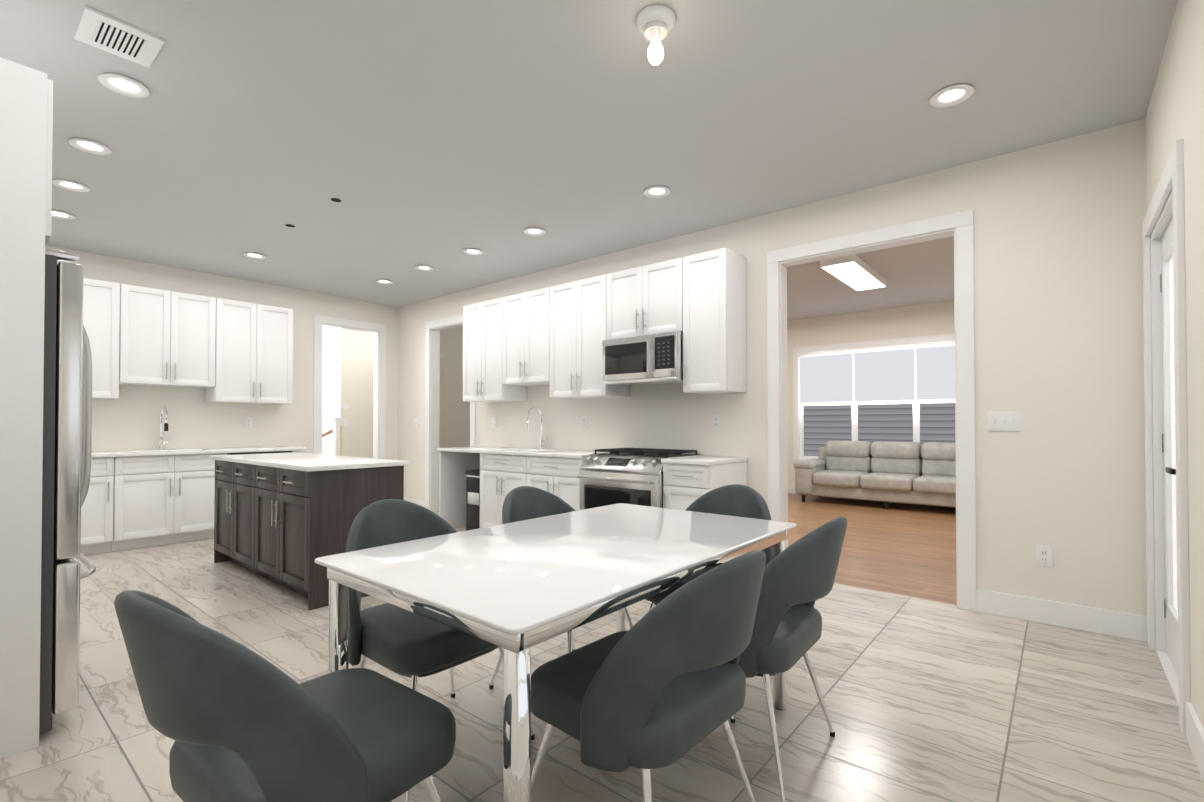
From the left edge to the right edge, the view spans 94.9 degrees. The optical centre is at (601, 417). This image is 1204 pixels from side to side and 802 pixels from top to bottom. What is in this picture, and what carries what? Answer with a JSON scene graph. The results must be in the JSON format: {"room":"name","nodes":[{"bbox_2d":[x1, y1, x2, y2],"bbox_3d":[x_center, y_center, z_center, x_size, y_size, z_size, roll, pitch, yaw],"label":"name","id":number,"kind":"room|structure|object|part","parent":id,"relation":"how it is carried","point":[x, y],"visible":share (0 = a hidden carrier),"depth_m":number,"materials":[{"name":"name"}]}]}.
{"room":"kitchen","nodes":[
{"label":"kitchen","id":0,"kind":"room"},
{"bbox_2d":[45,245,469,459],"bbox_3d":[-3.802,-0.155,6.277,0.120,2.690,6.090,-1,-1,40],"label":"wall","id":1,"kind":"structure","parent":0,"point":[128,418],"depth_m":6.07,"materials":[{"name":"white paint"}]},
{"bbox_2d":[83,278,292,403],"bbox_3d":[-4.236,-0.684,5.368,0.374,1.045,2.206,-1,-1,40],"label":"upper cabinet","id":2,"kind":"object","parent":1,"relation":"attached to","point":[219,350],"visible":0.77,"depth_m":5.39,"materials":[{"name":"white wood"}]},
{"bbox_2d":[245,417,251,427],"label":"outlet","id":3,"kind":"object","parent":1,"relation":"attached to","point":[248,420],"depth_m":6.07,"materials":[{"name":"white plastic"}]},
{"bbox_2d":[313,315,385,458],"bbox_3d":[-3.204,-0.011,6.996,0.156,2.420,0.912,-1,-1,40],"label":"door frame","id":4,"kind":"structure","parent":1,"relation":"attached to","point":[379,411],"depth_m":7.21,"materials":[{"name":"white wood"}]},
{"bbox_2d":[322,326,349,455],"bbox_3d":[-4.182,-0.130,8.386,1.200,2.690,0.120,-1,-1,40],"label":"wall","id":5,"kind":"structure","parent":0,"point":[347,366],"depth_m":8.08,"materials":[{"name":"white paint"}]},
{"bbox_2d":[322,418,343,455],"bbox_3d":[-4.603,0.609,7.870,1.640,1.200,1.090,-1,-1,40],"label":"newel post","id":6,"kind":"structure","parent":5,"relation":"attached to","point":[336,430],"depth_m":7.73,"materials":[{"name":"white wood"}]},
{"bbox_2d":[350,330,373,457],"bbox_3d":[-3.530,-0.130,8.326,0.120,2.690,0.570,-1,-1,40],"label":"wall","id":7,"kind":"structure","parent":0,"point":[361,342],"depth_m":8.20,"materials":[{"name":"white paint"}]},
{"bbox_2d":[0,0,1177,320],"bbox_3d":[-0.761,-1.573,6.011,9.760,0.140,9.540,-1,-1,40],"label":"ceiling","id":8,"kind":"structure","parent":0,"point":[438,136],"depth_m":2.86,"materials":[{"name":"grey paint"}]},
{"bbox_2d":[52,209,75,219],"bbox_3d":[-4.064,-1.519,4.139,0.175,0.014,0.175,0,-1,-5],"label":"recessed light","id":9,"kind":"object","parent":8,"relation":"in","point":[55,213],"depth_m":4.15,"materials":[{"name":"white plastic"}]},
{"bbox_2d":[52,179,89,191],"bbox_3d":[-3.492,-1.525,3.638,0.175,0.014,0.175,0,-1,-5],"label":"recessed light","id":10,"kind":"object","parent":8,"relation":"in","point":[63,183],"depth_m":3.64,"materials":[{"name":"white"}]},
{"bbox_2d":[68,138,111,154],"bbox_3d":[-2.892,-1.531,3.127,0.175,0.014,0.175,0,-1,-5],"label":"recessed light","id":11,"kind":"object","parent":8,"relation":"in","point":[90,146],"depth_m":3.13,"materials":[{"name":"white plastic"}]},
{"bbox_2d":[74,5,164,67],"bbox_3d":[-1.969,-1.540,2.256,0.260,0.016,0.240,-1,-1,40],"label":"ceiling vent","id":12,"kind":"object","parent":8,"relation":"in","point":[108,33],"visible":1,"depth_m":2.24,"materials":[{"name":"white metal"}]},
{"bbox_2d":[98,73,149,97],"bbox_3d":[-2.215,-1.538,2.564,0.175,0.014,0.175,0,-1,-5],"label":"recessed light","id":13,"kind":"object","parent":8,"relation":"in","point":[120,84],"depth_m":2.56,"materials":[{"name":"white plastic"}]},
{"bbox_2d":[243,252,265,258],"bbox_3d":[-3.233,-1.507,5.152,0.175,0.014,0.175,0,-1,-5],"label":"recessed light","id":14,"kind":"object","parent":8,"relation":"in","point":[254,255],"depth_m":5.16,"materials":[{"name":"white"}]},
{"bbox_2d":[331,198,340,201],"bbox_3d":[-1.871,-1.528,3.891,0.069,0.002,0.069,0,-1,31],"label":"sprinkler","id":15,"kind":"object","parent":8,"relation":"attached to","point":[332,199],"depth_m":3.89,"materials":[{"name":"black metal"}]},
{"bbox_2d":[375,279,392,283],"bbox_3d":[-2.402,-1.495,6.099,0.175,0.014,0.175,0,-1,-5],"label":"recessed light","id":16,"kind":"object","parent":8,"relation":"in","point":[382,281],"depth_m":6.11,"materials":[{"name":"white plastic"}]},
{"bbox_2d":[415,265,433,270],"bbox_3d":[-1.784,-1.502,5.560,0.175,0.014,0.175,0,-1,-5],"label":"recessed light","id":17,"kind":"object","parent":8,"relation":"in","point":[420,267],"depth_m":5.56,"materials":[{"name":"white"}]},
{"bbox_2d":[463,248,482,254],"bbox_3d":[-1.175,-1.508,5.035,0.175,0.014,0.175,0,-1,-5],"label":"recessed light","id":18,"kind":"object","parent":8,"relation":"in","point":[470,251],"depth_m":5.04,"materials":[{"name":"white plastic"}]},
{"bbox_2d":[523,227,545,235],"bbox_3d":[-0.550,-1.514,4.509,0.175,0.014,0.175,0,-1,-5],"label":"recessed light","id":19,"kind":"object","parent":8,"relation":"in","point":[533,231],"depth_m":4.52,"materials":[{"name":"white plastic"}]},
{"bbox_2d":[636,4,675,64],"bbox_3d":[0.208,-1.462,2.150,0.156,0.175,0.156,-1,-1,40],"label":"ceiling light fixture","id":20,"kind":"object","parent":8,"relation":"attached to","point":[655,23],"visible":1,"depth_m":2.12,"materials":[{"name":"white"}]},
{"bbox_2d":[643,185,670,197],"bbox_3d":[0.372,-1.524,3.736,0.175,0.014,0.175,0,-1,-5],"label":"recessed light","id":21,"kind":"object","parent":8,"relation":"in","point":[658,191],"depth_m":3.74,"materials":[{"name":"white plastic"}]},
{"bbox_2d":[820,254,886,290],"bbox_3d":[2.757,-1.553,6.014,0.330,0.078,1.300,-1,-1,40],"label":"ceiling light panel","id":22,"kind":"object","parent":8,"relation":"attached to","point":[855,272],"visible":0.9,"depth_m":5.84,"materials":[{"name":"white plastic"}]},
{"bbox_2d":[929,84,974,107],"bbox_3d":[1.671,-1.537,2.644,0.175,0.014,0.175,0,-1,-5],"label":"recessed light","id":23,"kind":"object","parent":8,"relation":"in","point":[952,95],"depth_m":2.64,"materials":[{"name":"white plastic"}]},
{"bbox_2d":[0,493,1203,801],"bbox_3d":[-0.761,1.211,5.978,9.760,0.050,9.540,-1,-1,40],"label":"floor","id":24,"kind":"structure","parent":0,"point":[928,701],"depth_m":2.20,"materials":[{"name":"tile"}]},
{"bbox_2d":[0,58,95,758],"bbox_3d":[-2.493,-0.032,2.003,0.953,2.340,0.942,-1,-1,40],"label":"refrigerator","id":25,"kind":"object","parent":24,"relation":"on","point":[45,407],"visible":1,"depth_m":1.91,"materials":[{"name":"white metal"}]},
{"bbox_2d":[39,248,95,733],"bbox_3d":[-2.483,0.269,2.011,0.883,1.740,0.912,-1,-1,40],"label":"fridge","id":26,"kind":"object","parent":25,"relation":"in","point":[67,387],"depth_m":1.99,"materials":[{"name":"silver metal"}]},
{"bbox_2d":[80,406,305,554],"bbox_3d":[-4.127,0.532,5.275,0.641,1.292,2.225,-1,-1,40],"label":"base cabinet","id":27,"kind":"object","parent":24,"relation":"on","point":[160,495],"visible":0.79,"depth_m":4.97,"materials":[{"name":"white wood"}]},
{"bbox_2d":[91,446,305,457],"bbox_3d":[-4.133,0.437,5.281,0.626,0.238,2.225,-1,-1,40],"label":"countertop","id":28,"kind":"structure","parent":27,"relation":"on","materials":[{"name":"stone"}]},
{"bbox_2d":[157,406,170,449],"bbox_3d":[-4.236,0.103,5.384,0.235,0.432,0.109,-1,-1,40],"label":"faucet","id":29,"kind":"object","parent":28,"relation":"on","point":[161,443],"depth_m":5.41,"materials":[{"name":"silver metal"}]},
{"bbox_2d":[114,590,455,801],"bbox_3d":[-0.644,0.718,1.175,0.540,0.822,0.601,-1,-1,40],"label":"chair","id":30,"kind":"object","parent":24,"relation":"on","point":[236,721],"visible":1,"depth_m":0.95,"materials":[{"name":"leather"}]},
{"bbox_3d":[-0.618,0.728,1.210,0.484,0.131,0.465,-1,-1,40],"label":"seat","id":31,"kind":"part","parent":30,"relation":"part of","materials":[{"name":"leather"}]},
{"bbox_2d":[210,456,403,609],"bbox_3d":[-2.246,0.749,4.094,1.776,0.830,0.650,-1,-1,40],"label":"kitchen island","id":32,"kind":"object","parent":24,"relation":"on","point":[285,520],"depth_m":3.58,"materials":[{"name":"brown wood"}]},
{"bbox_2d":[214,452,407,471],"bbox_3d":[-2.235,0.319,4.112,1.820,0.030,0.660,-1,-1,40],"label":"island countertop","id":33,"kind":"structure","parent":32,"relation":"on","point":[312,462],"depth_m":3.75,"materials":[{"name":"white stone"}]},
{"bbox_2d":[346,499,534,801],"bbox_3d":[-0.623,0.727,1.956,0.588,0.822,0.541,-1,-1,40],"label":"chair","id":34,"kind":"object","parent":24,"relation":"on","point":[414,647],"visible":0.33,"depth_m":1.78,"materials":[{"name":"leather"}]},
{"bbox_3d":[-0.584,0.737,1.923,0.450,0.131,0.470,-1,-1,40],"label":"seat","id":35,"kind":"part","parent":34,"relation":"part of","materials":[{"name":"leather"}]},
{"bbox_2d":[466,470,479,530],"bbox_3d":[-1.184,0.866,5.715,0.278,0.635,0.419,-1,-1,40],"label":"trash can","id":36,"kind":"object","parent":24,"relation":"on","point":[472,499],"visible":0.21,"depth_m":5.59,"materials":[{"name":"black plastic"}]},
{"bbox_2d":[315,503,796,801],"bbox_3d":[-0.037,0.777,1.901,0.890,0.720,1.475,-1,-1,40],"label":"dining table","id":37,"kind":"object","parent":24,"relation":"on","point":[517,590],"visible":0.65,"depth_m":1.54,"materials":[{"name":"white glass"}]},
{"bbox_2d":[489,486,633,688],"bbox_3d":[-0.162,0.732,2.394,0.597,0.822,0.540,-1,-1,40],"label":"chair","id":38,"kind":"object","parent":24,"relation":"on","point":[521,503],"visible":0.27,"depth_m":2.56,"materials":[{"name":"fabric"}]},
{"bbox_2d":[437,406,747,527],"bbox_3d":[-0.343,0.528,4.975,3.205,1.292,0.714,-1,-1,40],"label":"base cabinet","id":39,"kind":"object","parent":24,"relation":"on","point":[578,480],"visible":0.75,"depth_m":4.54,"materials":[{"name":"white wood"}]},
{"bbox_2d":[526,406,547,448],"bbox_3d":[-0.642,0.105,5.483,0.109,0.432,0.235,-1,-1,40],"label":"faucet","id":40,"kind":"object","parent":39,"relation":"on","point":[542,442],"depth_m":5.54,"materials":[{"name":"silver metal"}]},
{"bbox_2d":[437,446,747,465],"bbox_3d":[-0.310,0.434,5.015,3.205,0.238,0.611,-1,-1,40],"label":"countertop","id":41,"kind":"structure","parent":39,"relation":"on","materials":[{"name":"stone"}]},
{"bbox_2d":[577,448,699,509],"bbox_3d":[0.292,0.717,4.443,0.764,0.902,0.712,-1,-1,40],"label":"range","id":42,"kind":"object","parent":39,"relation":"in","point":[635,476],"depth_m":4.25,"materials":[{"name":"silver metal"}]},
{"bbox_2d":[531,550,766,801],"bbox_3d":[0.131,0.721,1.445,0.597,0.822,0.540,-1,-1,40],"label":"chair","id":43,"kind":"object","parent":24,"relation":"on","point":[662,683],"visible":1,"depth_m":1.22,"materials":[{"name":"leather"}]},
{"bbox_3d":[0.097,0.732,1.475,0.460,0.131,0.480,-1,-1,40],"label":"seat","id":44,"kind":"part","parent":43,"relation":"part of","materials":[{"name":"leather"}]},
{"bbox_2d":[645,484,772,722],"bbox_3d":[0.482,0.733,2.447,0.541,0.822,0.588,-1,-1,40],"label":"chair","id":45,"kind":"object","parent":24,"relation":"on","point":[738,500],"visible":0.19,"depth_m":2.63,"materials":[{"name":"fabric"}]},
{"bbox_3d":[0.450,0.743,2.408,0.470,0.131,0.450,-1,-1,40],"label":"seat","id":46,"kind":"part","parent":45,"relation":"part of","materials":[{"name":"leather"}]},
{"bbox_2d":[738,516,846,801],"bbox_3d":[0.524,0.726,1.902,0.597,0.822,0.540,-1,-1,40],"label":"chair","id":47,"kind":"object","parent":24,"relation":"on","point":[799,575],"visible":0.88,"depth_m":1.66,"materials":[{"name":"fabric"}]},
{"bbox_3d":[0.487,0.737,1.930,0.460,0.131,0.480,-1,-1,40],"label":"seat","id":48,"kind":"part","parent":47,"relation":"part of","materials":[{"name":"fabric"}]},
{"bbox_2d":[794,441,955,508],"bbox_3d":[3.927,0.772,7.471,2.390,0.865,0.900,-1,-1,40],"label":"sofa","id":49,"kind":"object","parent":24,"relation":"on","point":[886,473],"visible":0.65,"depth_m":7.42,"materials":[{"name":"leather"}]},
{"bbox_2d":[398,119,1146,615],"bbox_3d":[0.066,-0.168,5.190,7.460,2.690,0.120,-1,-1,40],"label":"wall","id":50,"kind":"structure","parent":0,"point":[1058,301],"depth_m":3.18,"materials":[{"name":"white paint"}]},
{"bbox_2d":[404,498,424,506],"bbox_3d":[-2.494,1.136,7.214,0.675,0.130,0.015,-1,-1,40],"label":"baseboard","id":51,"kind":"structure","parent":50,"relation":"attached to","point":[422,503],"depth_m":7.11,"materials":[{"name":"white wood"}]},
{"bbox_2d":[425,314,475,511],"bbox_3d":[-1.803,-0.007,6.741,1.010,2.405,0.156,-1,-1,40],"label":"door frame","id":52,"kind":"structure","parent":50,"relation":"attached to","point":[432,387],"depth_m":6.97,"materials":[{"name":"white wood"}]},
{"bbox_2d":[581,416,586,427],"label":"outlet","id":53,"kind":"object","parent":50,"relation":"attached to","point":[583,418],"depth_m":5.30,"materials":[{"name":"white plastic"}]},
{"bbox_2d":[463,248,746,401],"bbox_3d":[-0.234,-0.697,5.073,3.127,1.035,0.446,-1,-1,40],"label":"upper cabinet","id":54,"kind":"object","parent":50,"relation":"attached to","point":[683,320],"visible":1,"depth_m":4.60,"materials":[{"name":"white wood"}]},
{"bbox_2d":[602,331,682,386],"bbox_3d":[0.397,-0.463,4.545,0.734,0.371,0.444,-1,-1,40],"label":"microwave","id":55,"kind":"object","parent":54,"relation":"in","point":[651,358],"depth_m":4.38,"materials":[{"name":"silver metal"}]},
{"bbox_2d":[712,415,720,428],"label":"outlet","id":56,"kind":"object","parent":50,"relation":"attached to","point":[716,419],"depth_m":4.40,"materials":[{"name":"white plastic"}]},
{"bbox_2d":[767,209,975,610],"bbox_3d":[1.777,-0.040,3.768,1.287,2.400,0.156,-1,-1,40],"label":"door frame","id":57,"kind":"structure","parent":50,"relation":"attached to","point":[958,226],"depth_m":3.47,"materials":[{"name":"white wood"}]},
{"bbox_2d":[987,411,1021,430],"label":"light switch","id":58,"kind":"object","parent":50,"relation":"attached to","point":[1004,420],"depth_m":3.21,"materials":[{"name":"white plastic"}]},
{"bbox_2d":[1036,545,1052,566],"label":"outlet","id":59,"kind":"object","parent":50,"relation":"attached to","point":[1044,554],"depth_m":3.09,"materials":[{"name":"white plastic"}]},
{"bbox_2d":[976,589,1146,641],"bbox_3d":[2.510,1.086,3.048,0.743,0.130,0.030,-1,-1,40],"label":"baseboard","id":60,"kind":"structure","parent":50,"relation":"attached to","point":[1107,622],"depth_m":3.03,"materials":[{"name":"white wood"}]},
{"bbox_2d":[787,301,954,484],"bbox_3d":[4.056,-0.178,8.116,5.060,2.780,0.120,-1,-1,40],"label":"wall","id":61,"kind":"structure","parent":0,"point":[915,320],"depth_m":8.22,"materials":[{"name":"white paint"}]},
{"bbox_2d":[788,485,796,493],"bbox_3d":[4.013,1.146,8.049,4.820,0.130,0.015,-1,-1,40],"label":"baseboard","id":62,"kind":"structure","parent":61,"relation":"attached to","point":[791,488],"depth_m":8.84,"materials":[{"name":"white wood"}]},
{"bbox_2d":[793,333,954,460],"bbox_3d":[4.106,-0.221,8.051,2.630,1.805,0.158,-1,-1,40],"label":"window","id":63,"kind":"structure","parent":61,"relation":"in","point":[798,430],"depth_m":8.32,"materials":[{"name":"white"}]},
{"bbox_2d":[799,340,954,402],"bbox_3d":[4.094,-0.636,8.042,2.450,0.795,0.055,-1,-1,40],"label":"window blinds","id":64,"kind":"object","parent":63,"relation":"attached to","point":[883,373],"visible":0.81,"depth_m":8.06,"materials":[{"name":"white fabric"}]},
{"bbox_2d":[1145,0,1203,728],"bbox_3d":[1.375,-0.218,1.022,0.120,2.690,4.620,-1,-1,40],"label":"wall","id":65,"kind":"structure","parent":0,"point":[1175,111],"depth_m":1.89,"materials":[{"name":"white paint"}]},
{"bbox_2d":[1142,139,1190,735],"bbox_3d":[2.470,0.073,2.358,0.144,2.140,1.080,-1,-1,40],"label":"door frame","id":66,"kind":"structure","parent":65,"relation":"attached to","point":[1170,206],"depth_m":2.57,"materials":[{"name":"white wood"}]},
{"bbox_2d":[1185,701,1203,781],"bbox_3d":[1.001,1.057,0.662,0.015,0.130,3.370,-1,-1,40],"label":"baseboard","id":67,"kind":"structure","parent":65,"relation":"attached to","point":[1194,729],"depth_m":1.83,"materials":[{"name":"white wood"}]},
{"label":"outside","id":68,"kind":"structure","parent":0,"visible":0},
{"bbox_2d":[804,403,954,455],"bbox_3d":[4.990,-0.126,9.115,5.460,3.700,0.050,-1,-1,40],"label":"siding","id":69,"kind":"object","parent":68,"point":[823,425],"visible":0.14,"depth_m":9.35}
]}

